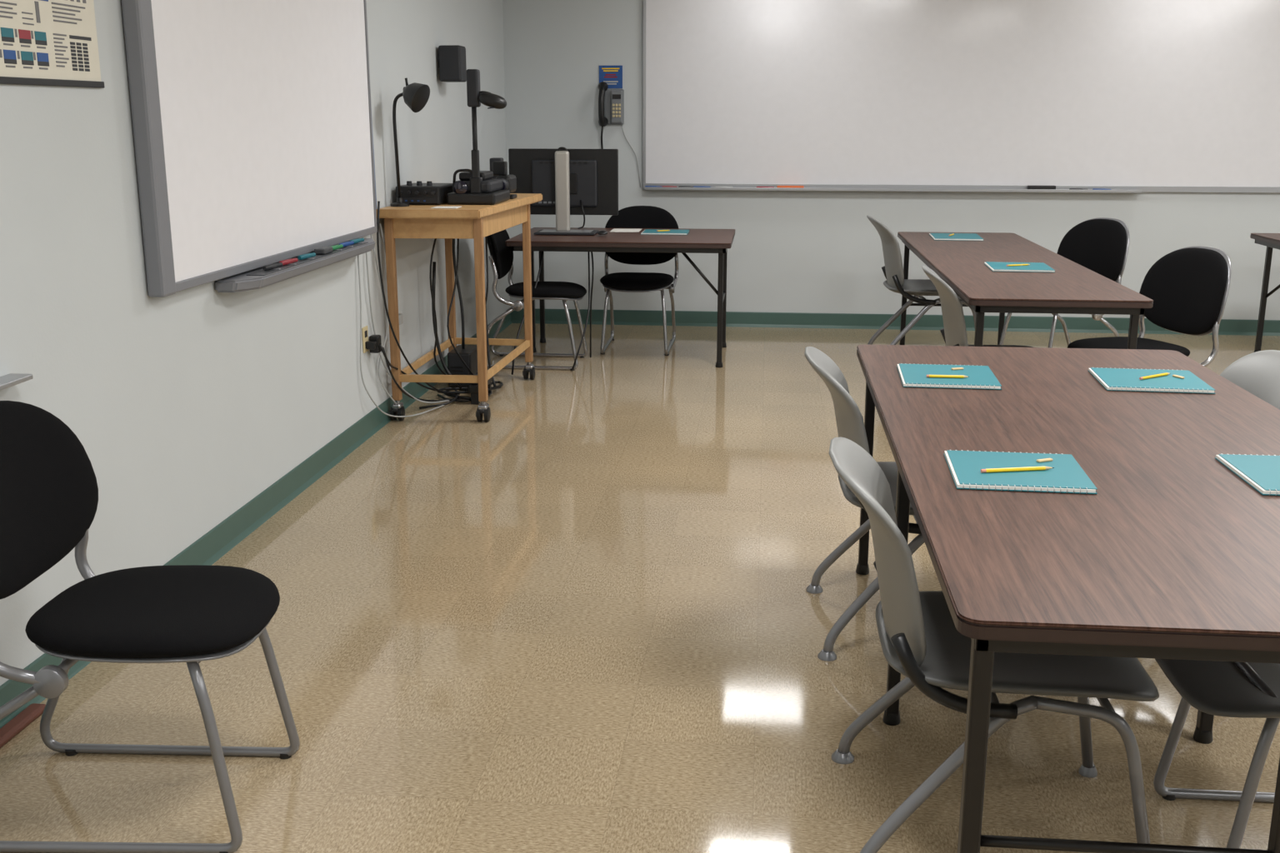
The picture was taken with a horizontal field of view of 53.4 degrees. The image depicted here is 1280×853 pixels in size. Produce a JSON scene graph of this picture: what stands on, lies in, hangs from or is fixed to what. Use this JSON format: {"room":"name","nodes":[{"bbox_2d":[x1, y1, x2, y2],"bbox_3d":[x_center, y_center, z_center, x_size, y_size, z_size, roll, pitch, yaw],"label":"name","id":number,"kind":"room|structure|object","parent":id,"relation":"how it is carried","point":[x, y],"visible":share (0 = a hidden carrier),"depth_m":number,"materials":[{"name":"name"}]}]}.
{"room":"classroom","nodes":[
{"label":"classroom","id":0,"kind":"room"},
{"bbox_2d":[0,0,509,685],"bbox_3d":[-1.543,-0.649,3.247,0.100,2.600,11.680,1,14,5],"label":"wall","id":1,"kind":"structure","parent":0,"point":[185,407],"depth_m":3.95,"materials":[{"name":"paint"}]},
{"bbox_2d":[0,373,33,390],"bbox_3d":[-1.539,0.021,2.619,0.059,0.076,0.950,1,14,5],"label":"ledge shelf","id":2,"kind":"object","parent":1,"relation":"attached to","point":[12,379],"visible":1,"depth_m":3.01,"materials":[{"name":"metal"}]},
{"bbox_2d":[0,0,104,88],"bbox_3d":[-1.508,-1.165,2.905,0.009,0.737,0.970,1,14,5],"label":"poster","id":3,"kind":"object","parent":1,"relation":"attached to","point":[43,42],"visible":1,"depth_m":3.20,"materials":[{"name":"paper"}]},
{"bbox_2d":[0,27,14,37],"bbox_3d":[-1.503,-0.936,3.022,0.001,0.021,0.050,1,14,5],"label":"picture","id":4,"kind":"object","parent":3,"relation":"on","point":[5,32],"depth_m":3.02},
{"bbox_2d":[1,36,14,42],"bbox_3d":[-1.503,-0.921,3.026,0.001,0.010,0.050,1,14,5],"label":"picture","id":5,"kind":"object","parent":3,"relation":"on","point":[4,39],"depth_m":3.03},
{"bbox_2d":[3,49,16,59],"bbox_3d":[-1.503,-0.887,3.034,0.001,0.021,0.050,1,14,5],"label":"picture","id":6,"kind":"object","parent":3,"relation":"on","point":[8,54],"depth_m":3.03},
{"bbox_2d":[4,58,16,64],"bbox_3d":[-1.503,-0.872,3.038,0.001,0.010,0.050,1,14,5],"label":"picture","id":7,"kind":"object","parent":3,"relation":"on","point":[7,61],"depth_m":3.04},
{"bbox_2d":[18,29,30,39],"bbox_3d":[-1.496,-0.954,3.093,0.001,0.021,0.050,1,14,5],"label":"picture","id":8,"kind":"object","parent":3,"relation":"on","point":[22,33],"depth_m":3.09},
{"bbox_2d":[19,38,31,44],"bbox_3d":[-1.496,-0.938,3.097,0.001,0.010,0.050,1,14,5],"label":"picture","id":9,"kind":"object","parent":3,"relation":"on","point":[22,41],"depth_m":3.10},
{"bbox_2d":[20,50,33,60],"bbox_3d":[-1.496,-0.905,3.105,0.001,0.021,0.050,1,14,5],"label":"picture","id":10,"kind":"object","parent":3,"relation":"on","point":[25,55],"depth_m":3.10},
{"bbox_2d":[21,60,34,64],"bbox_3d":[-1.496,-0.889,3.109,0.001,0.010,0.050,1,14,5],"label":"picture","id":11,"kind":"object","parent":3,"relation":"on","point":[23,62],"depth_m":3.11},
{"bbox_2d":[34,30,46,40],"bbox_3d":[-1.489,-0.970,3.160,0.001,0.021,0.050,1,14,5],"label":"picture","id":12,"kind":"object","parent":3,"relation":"on","point":[38,35],"depth_m":3.16},
{"bbox_2d":[35,40,47,45],"bbox_3d":[-1.489,-0.955,3.164,0.001,0.010,0.050,1,14,5],"label":"picture","id":13,"kind":"object","parent":3,"relation":"on","point":[37,42],"depth_m":3.16},
{"bbox_2d":[36,52,49,61],"bbox_3d":[-1.489,-0.921,3.172,0.001,0.021,0.050,1,14,5],"label":"picture","id":14,"kind":"object","parent":3,"relation":"on","point":[41,57],"depth_m":3.17},
{"bbox_2d":[37,60,49,66],"bbox_3d":[-1.489,-0.906,3.176,0.001,0.010,0.050,1,14,5],"label":"picture","id":15,"kind":"object","parent":3,"relation":"on","point":[40,63],"depth_m":3.17},
{"bbox_2d":[120,0,377,297],"bbox_3d":[-1.280,-1.212,4.614,0.130,1.297,2.120,1,14,5],"label":"whiteboard","id":16,"kind":"object","parent":1,"relation":"attached to","point":[252,126],"visible":1,"depth_m":4.33,"materials":[{"name":"white plastic"}]},
{"bbox_2d":[215,238,374,292],"bbox_3d":[-1.265,-0.636,4.908,0.129,0.040,1.500,1,14,5],"label":"tray","id":17,"kind":"object","parent":16,"relation":"on","point":[260,276],"depth_m":4.60,"materials":[{"name":"grey plastic"}]},
{"bbox_2d":[246,242,368,275],"bbox_3d":[-1.247,-0.661,4.869,0.062,0.026,1.160,1,14,5],"label":"markers","id":18,"kind":"object","parent":16,"relation":"on","point":[324,252],"depth_m":4.74,"materials":[{"name":"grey plastic"}]},
{"bbox_2d":[0,312,511,728],"bbox_3d":[-1.486,0.564,3.538,0.016,0.105,11.480,1,14,5],"label":"baseboard","id":19,"kind":"structure","parent":1,"relation":"attached to","point":[206,551],"depth_m":4.72,"materials":[{"name":"plastic"}]},
{"bbox_2d":[361,325,381,353],"bbox_3d":[-1.224,-0.396,5.814,0.054,0.128,0.115,1,14,5],"label":"power outlet","id":20,"kind":"object","parent":1,"relation":"attached to","point":[372,344],"visible":1,"depth_m":5.80,"materials":[{"name":"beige plastic"}]},
{"bbox_2d":[398,313,403,324],"bbox_3d":[-1.186,-0.546,6.195,0.049,0.116,0.070,1,14,5],"label":"power outlet","id":21,"kind":"object","parent":1,"relation":"attached to","point":[400,315],"visible":0.14,"depth_m":6.19,"materials":[{"name":"beige plastic"}]},
{"bbox_2d":[357,105,462,417],"bbox_3d":[-1.127,-1.314,5.955,0.141,2.595,1.021,5,15,20],"label":"hanging cables","id":22,"kind":"object","parent":1,"relation":"attached to","point":[382,352],"visible":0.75,"depth_m":5.95,"materials":[{"name":"black plastic"}]},
{"bbox_2d":[438,45,466,82],"bbox_3d":[-1.032,-1.985,6.962,0.137,0.190,0.146,1,14,5],"label":"loudspeaker","id":23,"kind":"object","parent":1,"relation":"attached to","point":[452,62],"visible":0.99,"depth_m":6.90,"materials":[{"name":"black plastic"}]},
{"bbox_2d":[439,46,459,79],"bbox_3d":[-1.032,-1.968,6.894,0.108,0.172,0.007,1,14,5],"label":"grille","id":24,"kind":"object","parent":23,"relation":"attached to","point":[449,57],"depth_m":6.89,"materials":[{"name":"black plastic"}]},
{"bbox_2d":[0,323,1279,852],"bbox_3d":[2.492,0.741,3.175,8.212,0.060,11.680,1,14,5],"label":"floor","id":25,"kind":"structure","parent":0,"point":[581,617],"depth_m":3.38,"materials":[{"name":"tile"}]},
{"bbox_2d":[0,703,45,748],"bbox_3d":[-1.561,0.856,2.515,0.042,0.021,1.350,1,14,5],"label":"cover","id":26,"kind":"object","parent":25,"relation":"on","point":[33,711],"visible":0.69,"depth_m":3.07,"materials":[{"name":"red plastic"}]},
{"bbox_2d":[0,400,299,852],"bbox_3d":[-1.083,0.384,2.680,0.626,0.863,0.534,0,14,2],"label":"padded chair","id":27,"kind":"object","parent":25,"relation":"on","point":[192,615],"visible":1,"depth_m":2.63,"materials":[{"name":"black fabric"}]},
{"bbox_2d":[375,193,542,421],"bbox_3d":[-0.883,-0.654,6.592,0.560,1.019,1.320,1,14,5],"label":"cart","id":28,"kind":"object","parent":25,"relation":"on","point":[476,222],"visible":0.74,"depth_m":6.11,"materials":[{"name":"brown wood"}]},
{"bbox_2d":[390,77,429,206],"bbox_3d":[-1.080,-1.334,5.982,0.215,0.591,0.138,9,16,32],"label":"gooseneck lamp","id":29,"kind":"object","parent":28,"relation":"on","point":[416,96],"visible":1,"depth_m":5.92,"materials":[{"name":"black plastic"}]},
{"bbox_2d":[395,180,454,204],"bbox_3d":[-1.057,-1.157,6.272,0.220,0.110,0.335,1,14,5],"label":"mixer","id":30,"kind":"object","parent":28,"relation":"on","point":[418,193],"visible":0.84,"depth_m":6.13,"materials":[{"name":"black plastic"}]},
{"bbox_2d":[376,200,503,409],"bbox_3d":[-1.001,-0.636,6.426,0.329,1.056,1.100,5,14,18],"label":"cables","id":31,"kind":"object","parent":28,"relation":"attached to","point":[432,285],"visible":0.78,"depth_m":6.62,"materials":[{"name":"black plastic"}]},
{"bbox_2d":[430,206,460,208],"bbox_3d":[-0.908,-1.029,5.971,0.120,0.002,0.110,1,14,5],"label":"paper slip","id":32,"kind":"object","parent":28,"relation":"on","point":[434,207],"visible":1,"depth_m":5.94,"materials":[{"name":"white paper"}]},
{"bbox_2d":[446,69,509,204],"bbox_3d":[-0.771,-1.424,6.258,0.299,0.635,0.380,1,14,5],"label":"camera","id":33,"kind":"object","parent":28,"relation":"on","point":[475,187],"visible":1,"depth_m":6.15,"materials":[{"name":"black plastic"}]},
{"bbox_2d":[478,92,506,109],"bbox_3d":[-0.704,-1.556,6.074,0.138,0.078,0.100,1,14,5],"label":"lamp","id":34,"kind":"object","parent":33,"relation":"attached to","point":[493,101],"depth_m":6.04,"materials":[{"name":"black plastic"}]},
{"bbox_2d":[489,157,503,178],"bbox_3d":[-0.767,-1.342,6.837,0.100,0.200,0.120,1,14,5],"label":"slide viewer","id":35,"kind":"object","parent":28,"relation":"on","point":[493,159],"visible":0.23,"depth_m":6.79,"materials":[{"name":"black plastic"}]},
{"bbox_2d":[492,161,517,199],"bbox_3d":[-0.708,-1.273,6.577,0.110,0.190,0.244,1,14,5],"label":"camcorder","id":36,"kind":"object","parent":28,"relation":"on","point":[499,168],"visible":0.59,"depth_m":6.57,"materials":[{"name":"black plastic"}]},
{"bbox_2d":[447,238,477,387],"bbox_3d":[-0.963,-0.692,6.893,0.130,0.951,0.257,1,14,5],"label":"supplies","id":37,"kind":"object","parent":25,"relation":"on","point":[468,353],"visible":0.59,"depth_m":6.88,"materials":[{"name":"black plastic"}]},
{"bbox_2d":[468,368,492,404],"bbox_3d":[-0.832,-0.213,6.654,0.060,0.135,0.320,1,14,5],"label":"power strip","id":38,"kind":"object","parent":25,"relation":"on","point":[473,387],"visible":0.27,"depth_m":6.52,"materials":[{"name":"black plastic"}]},
{"bbox_2d":[486,229,587,370],"bbox_3d":[-0.631,-0.807,7.523,0.626,0.875,0.481,1,14,5],"label":"padded chair","id":39,"kind":"object","parent":25,"relation":"on","point":[501,257],"visible":0.85,"depth_m":7.41,"materials":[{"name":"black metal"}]},
{"bbox_2d":[505,227,734,368],"bbox_3d":[-0.086,-0.802,7.789,1.300,0.740,0.940,1,14,5],"label":"desk","id":40,"kind":"object","parent":25,"relation":"on","point":[697,241],"visible":0.89,"depth_m":7.40,"materials":[{"name":"brown wood"}]},
{"bbox_2d":[511,251,594,374],"bbox_3d":[-0.471,-0.693,7.404,0.303,0.694,0.719,7,15,25],"label":"cable","id":41,"kind":"object","parent":40,"relation":"hanging from","point":[542,255],"visible":0.84,"depth_m":7.44,"materials":[{"name":"black plastic"}]},
{"bbox_2d":[508,146,618,235],"bbox_3d":[-0.464,-1.444,7.764,0.670,0.517,0.362,1,14,5],"label":"computer monitor","id":42,"kind":"object","parent":40,"relation":"on","point":[570,182],"visible":0.96,"depth_m":7.71,"materials":[{"name":"black plastic"}]},
{"bbox_2d":[597,230,607,234],"bbox_3d":[-0.223,-1.163,7.622,0.061,0.024,0.100,1,14,5],"label":"computer mouse","id":43,"kind":"object","parent":40,"relation":"on","point":[600,232],"visible":1,"depth_m":7.59,"materials":[{"name":"black plastic"}]},
{"bbox_2d":[610,228,641,232],"bbox_3d":[-0.087,-1.227,7.959,0.183,0.003,0.250,1,14,5],"label":"loose papers","id":44,"kind":"object","parent":40,"relation":"on","point":[616,230],"visible":1,"depth_m":7.95,"materials":[{"name":"white paper"}]},
{"bbox_2d":[640,229,689,234],"bbox_3d":[0.157,-1.198,7.810,0.280,0.018,0.265,1,14,5],"label":"spiral notebook","id":45,"kind":"object","parent":40,"relation":"on","point":[647,232],"visible":1,"depth_m":7.76,"materials":[{"name":"paper"}]},
{"bbox_2d":[600,205,678,355],"bbox_3d":[-0.008,-0.932,8.037,0.494,0.875,0.626,1,14,5],"label":"padded chair","id":46,"kind":"object","parent":25,"relation":"on","point":[635,217],"visible":0.84,"depth_m":8.15,"materials":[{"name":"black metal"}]},
{"bbox_2d":[804,346,924,661],"bbox_3d":[0.776,0.188,3.618,0.639,0.801,0.555,1,14,4],"label":"plastic chair","id":47,"kind":"object","parent":25,"relation":"on","point":[849,419],"visible":0.39,"depth_m":3.46,"materials":[{"name":"grey paint"}]},
{"bbox_2d":[866,215,975,344],"bbox_3d":[1.691,-0.822,7.612,0.690,0.865,0.600,1,14,3],"label":"plastic chair","id":48,"kind":"object","parent":25,"relation":"on","point":[892,270],"visible":0.65,"depth_m":7.42,"materials":[{"name":"grey paint"}]},
{"bbox_2d":[922,265,1033,347],"bbox_3d":[1.545,-0.293,5.585,0.639,0.801,0.555,1,14,5],"label":"plastic chair","id":49,"kind":"object","parent":25,"relation":"on","point":[954,332],"visible":0.29,"depth_m":5.41,"materials":[{"name":"grey paint"}]},
{"bbox_2d":[828,437,1159,852],"bbox_3d":[0.690,0.443,2.572,0.639,0.801,0.555,1,14,5],"label":"plastic chair","id":50,"kind":"object","parent":25,"relation":"on","point":[919,637],"visible":0.76,"depth_m":2.41,"materials":[{"name":"grey paint"}]},
{"bbox_2d":[897,231,1153,349],"bbox_3d":[1.806,-0.492,6.528,0.712,0.740,2.990,1,14,5],"label":"table","id":51,"kind":"object","parent":25,"relation":"on","point":[1073,288],"visible":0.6,"depth_m":5.61,"materials":[{"name":"brown wood"}]},
{"bbox_2d":[929,233,983,240],"bbox_3d":[1.866,-1.125,7.519,0.280,0.018,0.365,2,14,7],"label":"spiral notebook","id":52,"kind":"object","parent":51,"relation":"on","point":[948,237],"visible":1,"depth_m":7.46,"materials":[{"name":"paper"}]},
{"bbox_2d":[984,261,1054,272],"bbox_3d":[1.794,-0.759,6.023,0.280,0.018,0.325,2,14,7],"label":"spiral notebook","id":53,"kind":"object","parent":51,"relation":"on","point":[993,266],"visible":1,"depth_m":5.98,"materials":[{"name":"paper"}]},
{"bbox_2d":[999,217,1129,348],"bbox_3d":[2.384,-0.720,7.164,0.626,0.882,0.511,-7,15,-26],"label":"padded chair","id":54,"kind":"object","parent":25,"relation":"on","point":[1100,245],"visible":0.41,"depth_m":7.16,"materials":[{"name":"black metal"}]},
{"bbox_2d":[855,345,1279,852],"bbox_3d":[1.057,0.380,2.961,0.979,0.740,2.276,1,14,5],"label":"table","id":55,"kind":"object","parent":25,"relation":"on","point":[1174,555],"visible":0.91,"depth_m":2.27,"materials":[{"name":"brown wood"}]},
{"bbox_2d":[896,363,1001,389],"bbox_3d":[0.844,-0.142,3.498,0.255,0.018,0.290,2,14,7],"label":"spiral notebook","id":56,"kind":"object","parent":55,"relation":"on","point":[963,377],"visible":1,"depth_m":3.45,"materials":[{"name":"paper"}]},
{"bbox_2d":[943,450,1097,494],"bbox_3d":[0.759,0.086,2.564,0.262,0.018,0.267,2,14,7],"label":"spiral notebook","id":57,"kind":"object","parent":55,"relation":"on","point":[1018,472],"visible":1,"depth_m":2.53,"materials":[{"name":"paper"}]},
{"bbox_2d":[1087,367,1215,394],"bbox_3d":[1.380,-0.129,3.447,0.270,0.018,0.275,2,14,8],"label":"spiral notebook","id":58,"kind":"object","parent":55,"relation":"on","point":[1112,379],"visible":1,"depth_m":3.42,"materials":[{"name":"paper"}]},
{"bbox_2d":[1215,453,1279,495],"bbox_3d":[1.337,0.094,2.533,0.280,0.018,0.275,1,14,5],"label":"spiral notebook","id":59,"kind":"object","parent":55,"relation":"on","point":[1262,472],"visible":1,"depth_m":2.56,"materials":[{"name":"paper"}]},
{"bbox_2d":[1067,245,1231,367],"bbox_3d":[2.219,-0.340,5.612,0.626,0.882,0.511,-5,15,-19],"label":"padded chair","id":60,"kind":"object","parent":25,"relation":"on","point":[1188,287],"visible":0.49,"depth_m":5.60,"materials":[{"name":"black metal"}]},
{"bbox_2d":[1153,659,1279,849],"bbox_3d":[1.366,0.472,2.459,0.671,0.801,0.494,1,14,5],"label":"plastic chair","id":61,"kind":"object","parent":25,"relation":"on","point":[1228,689],"visible":0.7,"depth_m":2.40,"materials":[{"name":"grey paint"}]},
{"bbox_2d":[1220,350,1279,409],"bbox_3d":[1.493,0.188,3.618,0.639,0.801,0.555,1,14,5],"label":"plastic chair","id":62,"kind":"object","parent":25,"relation":"on","point":[1257,373],"visible":0.06,"depth_m":3.59,"materials":[{"name":"grey paint"}]},
{"bbox_2d":[1250,233,1279,352],"bbox_3d":[4.056,-0.597,6.966,0.790,0.740,1.950,1,14,5],"label":"table","id":63,"kind":"object","parent":25,"relation":"on","point":[1272,241],"visible":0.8,"depth_m":7.79,"materials":[{"name":"brown wood"}]},
{"bbox_2d":[502,0,1279,319],"bbox_3d":[3.065,-1.920,8.456,8.012,2.600,0.100,1,14,5],"label":"wall","id":64,"kind":"structure","parent":0,"point":[808,252],"depth_m":8.69,"materials":[{"name":"paint"}]},
{"bbox_2d":[599,65,622,88],"bbox_3d":[-0.198,-2.370,8.623,0.160,0.150,0.006,1,14,5],"label":"notice","id":65,"kind":"object","parent":64,"relation":"attached to","point":[612,76],"visible":1,"depth_m":8.62,"materials":[{"name":"blue paper"}]},
{"bbox_2d":[603,80,618,82],"bbox_3d":[-0.199,-2.340,8.628,0.100,0.009,0.002,1,14,5],"label":"print","id":66,"kind":"object","parent":65,"relation":"on","point":[603,81],"depth_m":8.63},
{"bbox_2d":[603,70,618,71],"bbox_3d":[-0.198,-2.408,8.611,0.100,0.009,0.002,1,14,5],"label":"print","id":67,"kind":"object","parent":65,"relation":"on","point":[603,70],"depth_m":8.61,"materials":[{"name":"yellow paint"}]},
{"bbox_2d":[598,81,640,187],"bbox_3d":[-0.146,-1.993,8.695,0.296,0.703,0.094,-4,14,-15],"label":"telephone","id":68,"kind":"object","parent":64,"relation":"attached to","point":[614,98],"visible":1,"depth_m":8.62,"materials":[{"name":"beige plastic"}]},
{"bbox_2d":[510,308,1279,335],"bbox_3d":[3.058,-0.694,8.696,8.012,0.105,0.016,1,14,5],"label":"baseboard","id":69,"kind":"structure","parent":64,"relation":"attached to","point":[642,317],"depth_m":8.85,"materials":[{"name":"plastic"}]},
{"bbox_2d":[642,0,1279,193],"bbox_3d":[2.733,-2.193,8.325,5.460,1.297,0.090,1,14,5],"label":"whiteboard","id":70,"kind":"object","parent":64,"relation":"attached to","point":[995,96],"visible":1,"depth_m":8.41,"materials":[{"name":"plastic"}]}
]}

